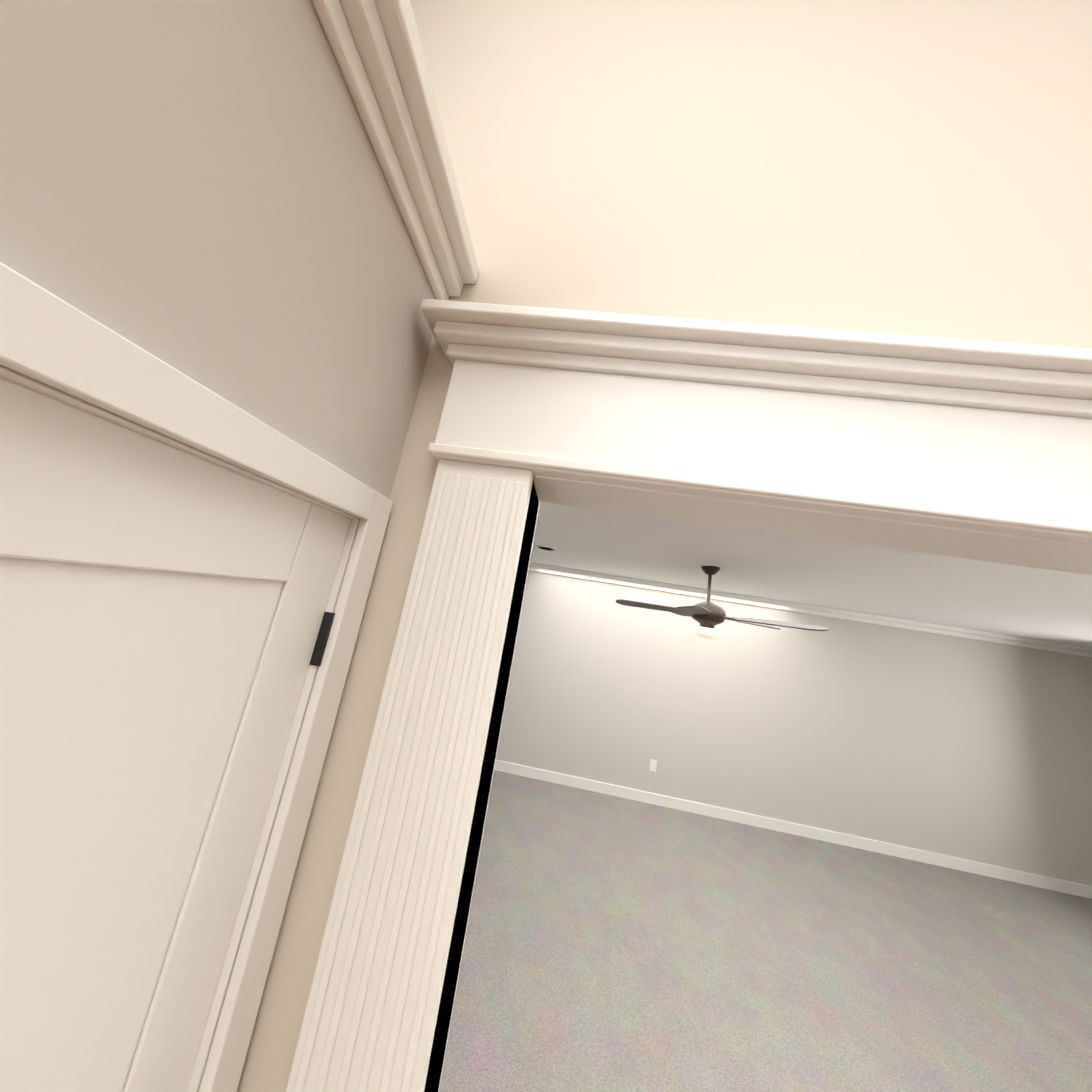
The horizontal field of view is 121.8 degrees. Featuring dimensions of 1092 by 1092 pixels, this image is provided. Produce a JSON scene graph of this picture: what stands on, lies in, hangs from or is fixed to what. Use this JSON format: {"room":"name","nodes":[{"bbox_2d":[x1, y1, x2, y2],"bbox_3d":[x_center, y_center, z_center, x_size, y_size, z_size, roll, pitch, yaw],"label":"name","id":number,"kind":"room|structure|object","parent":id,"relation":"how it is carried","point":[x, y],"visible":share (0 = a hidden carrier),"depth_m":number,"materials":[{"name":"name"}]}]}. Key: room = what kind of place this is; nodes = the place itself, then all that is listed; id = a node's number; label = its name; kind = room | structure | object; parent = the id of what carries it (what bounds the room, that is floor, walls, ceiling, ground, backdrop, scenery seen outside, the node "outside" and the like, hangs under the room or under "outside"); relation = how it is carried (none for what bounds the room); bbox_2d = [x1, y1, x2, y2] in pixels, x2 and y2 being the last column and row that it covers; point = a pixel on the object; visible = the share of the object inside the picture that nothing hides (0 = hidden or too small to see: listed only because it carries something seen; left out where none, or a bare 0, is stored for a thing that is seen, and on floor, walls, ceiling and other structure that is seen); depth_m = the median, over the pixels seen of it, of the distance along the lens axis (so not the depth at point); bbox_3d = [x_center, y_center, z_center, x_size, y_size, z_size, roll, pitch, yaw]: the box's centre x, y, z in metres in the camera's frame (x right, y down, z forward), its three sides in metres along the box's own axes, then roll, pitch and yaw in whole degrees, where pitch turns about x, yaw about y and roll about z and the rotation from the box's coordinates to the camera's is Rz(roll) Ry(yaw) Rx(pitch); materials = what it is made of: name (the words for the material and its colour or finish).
{"room":"hallway","nodes":[
{"label":"hallway","id":0,"kind":"room"},
{"bbox_2d":[0,0,435,1091],"bbox_3d":[-0.906,0.492,0.188,0.870,2.710,0.750,8,-11,5],"label":"wall","id":1,"kind":"structure","parent":0,"point":[198,190],"depth_m":0.31,"materials":[{"name":"grey paint"}]},
{"bbox_2d":[0,376,350,1091],"bbox_3d":[-0.562,0.877,0.116,0.043,2.029,0.554,8,-11,5],"label":"closet door","id":2,"kind":"structure","parent":1,"relation":"in","point":[162,606],"depth_m":0.32,"materials":[{"name":"white wood"}]},
{"bbox_2d":[0,262,392,1091],"bbox_3d":[-0.565,0.850,0.122,0.118,2.098,0.676,8,-11,5],"label":"door frame","id":3,"kind":"structure","parent":1,"relation":"attached to","point":[52,340],"depth_m":0.43,"materials":[{"name":"white wood"}]},
{"bbox_2d":[309,612,334,665],"bbox_3d":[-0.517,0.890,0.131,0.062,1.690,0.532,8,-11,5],"label":"hardware piece","id":4,"kind":"object","parent":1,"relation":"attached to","point":[322,640],"visible":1,"depth_m":0.53,"materials":[{"name":"black metal"}]},
{"bbox_2d":[311,0,478,299],"bbox_3d":[-0.587,-0.764,0.379,0.785,0.127,0.825,8,-11,5],"label":"crown molding","id":5,"kind":"structure","parent":1,"relation":"attached to","point":[376,48],"depth_m":0.48,"materials":[{"name":"white wood"}]},
{"bbox_2d":[237,0,1091,1091],"bbox_3d":[2.459,-0.369,0.614,7.180,5.600,0.150,8,-11,5],"label":"wall","id":6,"kind":"structure","parent":0,"point":[903,166],"depth_m":0.76,"materials":[{"name":"beige paint"}]},
{"bbox_2d":[286,299,1091,1091],"bbox_3d":[0.769,0.907,0.422,2.474,2.520,0.260,8,-11,5],"label":"door frame","id":7,"kind":"structure","parent":6,"relation":"attached to","point":[960,449],"depth_m":0.58,"materials":[{"name":"white wood"}]},
{"bbox_2d":[439,770,1091,1091],"bbox_3d":[1.112,2.568,1.808,9.200,0.112,3.430,8,-11,5],"label":"floor","id":8,"kind":"structure","parent":0,"point":[615,944],"depth_m":1.86,"materials":[{"name":"grey carpet"}]},
{"bbox_2d":[496,571,1091,885],"bbox_3d":[1.428,1.519,3.621,9.500,2.710,0.150,8,-11,5],"label":"wall","id":9,"kind":"structure","parent":0,"point":[980,751],"depth_m":3.35,"materials":[{"name":"grey paint"}]},
{"bbox_2d":[650,759,656,771],"bbox_3d":[1.191,2.436,3.373,0.070,0.115,0.008,8,-11,5],"label":"outlet","id":10,"kind":"object","parent":9,"relation":"attached to","point":[653,764],"visible":1,"depth_m":3.37,"materials":[{"name":"white plastic"}]},
{"bbox_2d":[494,760,1091,898],"bbox_3d":[1.219,2.758,3.303,9.200,0.100,0.016,8,-11,5],"label":"baseboard","id":11,"kind":"structure","parent":9,"relation":"attached to","point":[1012,875],"depth_m":3.15,"materials":[{"name":"white wood"}]},
{"bbox_2d":[528,562,1091,656],"bbox_3d":[1.581,0.522,3.697,9.200,0.100,0.070,8,-11,5],"label":"crown molding","id":12,"kind":"structure","parent":9,"relation":"attached to","point":[867,618],"depth_m":3.50,"materials":[{"name":"white wood"}]},
{"bbox_2d":[530,502,1091,647],"bbox_3d":[1.526,0.049,2.324,9.500,0.300,3.250,8,-11,5],"label":"ceiling","id":13,"kind":"structure","parent":0,"point":[1032,603],"depth_m":1.96,"materials":[{"name":"white paint"}]},
{"bbox_2d":[535,545,556,550],"bbox_3d":[-0.002,0.019,2.652,0.190,0.006,0.190,8,-11,5],"label":"recessed light","id":14,"kind":"object","parent":13,"relation":"in","point":[546,548],"visible":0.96,"depth_m":2.63,"materials":[{"name":"white"}]},
{"bbox_2d":[616,566,828,638],"bbox_3d":[1.222,0.433,2.341,1.308,0.535,1.262,8,-11,5],"label":"ceiling fan","id":15,"kind":"object","parent":13,"relation":"hanging from","point":[708,616],"visible":1,"depth_m":2.19,"materials":[{"name":"brown metal"}]}
]}

